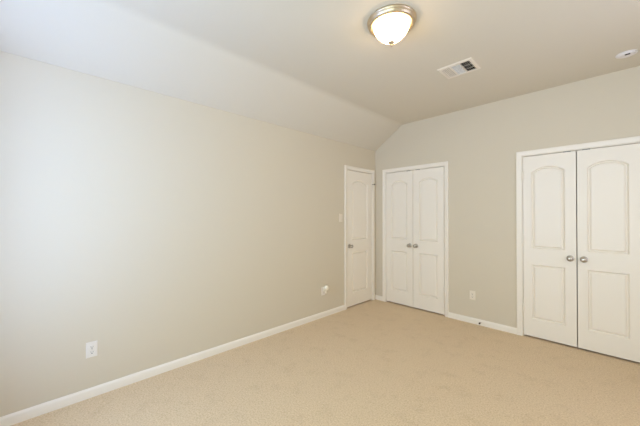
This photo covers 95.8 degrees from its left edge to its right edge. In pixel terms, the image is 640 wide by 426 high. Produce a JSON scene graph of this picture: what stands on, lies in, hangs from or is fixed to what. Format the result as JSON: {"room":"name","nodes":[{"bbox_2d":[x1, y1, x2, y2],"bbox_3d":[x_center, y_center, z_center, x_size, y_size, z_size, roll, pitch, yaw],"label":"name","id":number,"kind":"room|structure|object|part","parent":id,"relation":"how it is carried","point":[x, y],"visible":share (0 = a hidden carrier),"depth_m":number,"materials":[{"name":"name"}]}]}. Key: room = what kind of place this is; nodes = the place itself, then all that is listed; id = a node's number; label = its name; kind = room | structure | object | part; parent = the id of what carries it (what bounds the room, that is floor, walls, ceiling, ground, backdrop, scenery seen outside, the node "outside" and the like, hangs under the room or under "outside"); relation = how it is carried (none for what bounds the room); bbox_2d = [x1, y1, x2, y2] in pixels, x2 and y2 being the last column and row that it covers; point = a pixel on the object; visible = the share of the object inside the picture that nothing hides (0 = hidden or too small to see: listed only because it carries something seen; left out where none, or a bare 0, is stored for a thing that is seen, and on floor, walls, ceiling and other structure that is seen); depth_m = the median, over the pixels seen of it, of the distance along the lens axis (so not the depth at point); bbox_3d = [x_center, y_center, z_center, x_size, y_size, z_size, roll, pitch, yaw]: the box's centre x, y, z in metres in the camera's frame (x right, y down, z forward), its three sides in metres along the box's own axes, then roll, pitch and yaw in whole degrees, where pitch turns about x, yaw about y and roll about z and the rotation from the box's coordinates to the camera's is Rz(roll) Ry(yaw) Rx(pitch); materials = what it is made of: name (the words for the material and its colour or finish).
{"room":"empty bedroom","nodes":[
{"label":"empty bedroom","id":0,"kind":"room"},
{"bbox_2d":[0,51,374,416],"bbox_3d":[-0.777,0.180,3.194,4.570,2.422,0.140,1,-1,-44],"label":"wall","id":1,"kind":"structure","parent":0,"point":[154,228],"depth_m":2.40,"materials":[{"name":"beige paint"}]},
{"bbox_2d":[86,340,97,358],"bbox_3d":[-1.714,1.026,2.171,0.070,0.115,0.007,1,-1,-44],"label":"wall outlet","id":2,"kind":"object","parent":1,"relation":"attached to","point":[91,347],"visible":1,"depth_m":2.17,"materials":[{"name":"beige plastic"}]},
{"bbox_2d":[0,305,344,425],"bbox_3d":[-0.954,1.353,2.905,3.666,0.071,0.013,1,-1,-44],"label":"baseboard","id":3,"kind":"structure","parent":1,"relation":"attached to","point":[25,414],"depth_m":2.39,"materials":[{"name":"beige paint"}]},
{"bbox_2d":[339,214,342,221],"bbox_3d":[0.301,0.069,4.142,0.070,0.115,0.008,1,-1,-44],"label":"light switch","id":4,"kind":"object","parent":1,"relation":"attached to","point":[340,215],"visible":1,"depth_m":4.14,"materials":[{"name":"beige plastic"}]},
{"bbox_2d":[344,165,374,309],"bbox_3d":[0.581,0.355,4.490,0.730,2.100,0.138,1,-1,-44],"label":"door frame","id":5,"kind":"structure","parent":1,"relation":"attached to","point":[351,168],"depth_m":4.34,"materials":[{"name":"beige paint"}]},
{"bbox_2d":[347,170,374,306],"bbox_3d":[0.632,0.378,4.446,0.614,2.014,0.102,1,-1,-44],"label":"door","id":6,"kind":"structure","parent":1,"relation":"in","point":[359,185],"depth_m":4.45,"materials":[{"name":"beige paint"}]},
{"bbox_3d":[0.046,1.047,3.887,0.070,0.115,0.007,1,-1,-44],"label":"wall outlet","id":7,"kind":"object","parent":1,"relation":"attached to","visible":0},
{"bbox_2d":[323,285,328,292],"bbox_3d":[0.080,1.020,3.867,0.072,0.114,0.067,1,-1,-44],"label":"plug","id":8,"kind":"object","parent":7,"relation":"attached to","point":[326,287],"visible":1,"depth_m":3.85,"materials":[{"name":"beige plastic"}]},
{"bbox_2d":[0,0,639,150],"bbox_3d":[0.636,-1.264,1.845,4.450,0.447,4.020,1,-1,-44],"label":"ceiling","id":9,"kind":"structure","parent":0,"point":[315,67],"depth_m":2.32,"materials":[{"name":"beige paint"}]},
{"bbox_2d":[367,4,416,46],"bbox_3d":[0.508,-1.275,2.056,0.342,0.182,0.342,1,-1,-44],"label":"ceiling light","id":10,"kind":"object","parent":9,"relation":"attached to","point":[390,23],"visible":1,"depth_m":1.97,"materials":[{"name":"white glass"}]},
{"bbox_3d":[0.508,-1.274,2.056,0.251,0.118,0.251,1,-1,-44],"label":"lamp shade","id":11,"kind":"part","parent":10,"relation":"part of","materials":[{"name":"white glass"}]},
{"bbox_2d":[437,57,480,78],"bbox_3d":[1.308,-1.354,2.723,0.262,0.010,0.304,1,-1,-44],"label":"ceiling vent","id":12,"kind":"object","parent":9,"relation":"in","point":[468,65],"visible":1,"depth_m":2.71,"materials":[{"name":"white metal"}]},
{"bbox_2d":[615,49,637,58],"bbox_3d":[2.618,-1.351,2.468,0.134,0.017,0.134,1,-1,-44],"label":"smoke detector","id":13,"kind":"object","parent":9,"relation":"attached to","point":[625,54],"visible":1,"depth_m":2.45,"materials":[{"name":"white plastic"}]},
{"bbox_2d":[11,299,639,425],"bbox_3d":[0.681,1.430,1.785,4.710,0.100,4.140,1,-1,-44],"label":"floor","id":14,"kind":"structure","parent":0,"point":[375,362],"depth_m":2.35,"materials":[{"name":"beige carpet"}]},
{"bbox_2d":[375,66,639,344],"bbox_3d":[2.320,-0.037,3.393,0.140,2.869,4.140,1,-1,-44],"label":"wall","id":15,"kind":"structure","parent":0,"point":[480,144],"depth_m":3.52,"materials":[{"name":"beige paint"}]},
{"bbox_2d":[375,295,382,300],"bbox_3d":[0.953,1.372,4.671,0.013,0.071,0.146,1,-1,-44],"label":"baseboard","id":16,"kind":"structure","parent":15,"relation":"attached to","point":[377,297],"depth_m":4.66,"materials":[{"name":"beige paint"}]},
{"bbox_2d":[385,170,412,306],"bbox_3d":[1.197,0.376,4.418,0.101,2.018,0.462,1,-1,-44],"label":"door","id":17,"kind":"structure","parent":15,"relation":"in","point":[399,185],"depth_m":4.42,"materials":[{"name":"beige paint"}]},
{"bbox_2d":[382,161,448,317],"bbox_3d":[1.408,0.354,4.297,0.138,2.100,1.037,1,-1,-44],"label":"door frame","id":18,"kind":"structure","parent":15,"relation":"attached to","point":[445,164],"depth_m":3.95,"materials":[{"name":"beige paint"}]},
{"bbox_2d":[413,167,444,314],"bbox_3d":[1.523,0.373,4.083,0.101,2.018,0.462,1,-1,-44],"label":"door","id":19,"kind":"structure","parent":15,"relation":"in","point":[428,184],"depth_m":4.09,"materials":[{"name":"beige paint"}]},
{"bbox_2d":[470,290,475,299],"bbox_3d":[1.936,1.044,3.670,0.007,0.115,0.070,1,-1,-44],"label":"wall outlet","id":20,"kind":"object","parent":15,"relation":"attached to","point":[472,293],"visible":1,"depth_m":3.67,"materials":[{"name":"beige plastic"}]},
{"bbox_2d":[449,312,516,333],"bbox_3d":[1.997,1.363,3.600,0.013,0.071,0.772,1,-1,-44],"label":"baseboard","id":21,"kind":"structure","parent":15,"relation":"attached to","point":[484,323],"depth_m":3.56,"materials":[{"name":"beige paint"}]},
{"bbox_2d":[522,151,576,346],"bbox_3d":[2.461,0.366,3.122,0.101,2.018,0.463,1,-1,-44],"label":"door","id":22,"kind":"structure","parent":15,"relation":"in","point":[549,239],"depth_m":3.12,"materials":[{"name":"beige paint"}]},
{"bbox_2d":[516,136,639,335],"bbox_3d":[2.675,0.344,2.998,0.138,2.100,1.048,1,-1,-44],"label":"door frame","id":23,"kind":"structure","parent":15,"relation":"attached to","point":[636,139],"depth_m":3.30,"materials":[{"name":"beige paint"}]},
{"bbox_2d":[577,143,639,361],"bbox_3d":[2.791,0.363,2.783,0.101,2.018,0.469,1,-1,-44],"label":"door","id":24,"kind":"structure","parent":15,"relation":"in","point":[608,178],"depth_m":2.80,"materials":[{"name":"beige paint"}]},
{"bbox_3d":[2.646,0.470,2.900,0.058,0.052,0.052,1,-1,-44],"label":"knob","id":25,"kind":"part","parent":24,"relation":"part of","materials":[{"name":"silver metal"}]}
]}

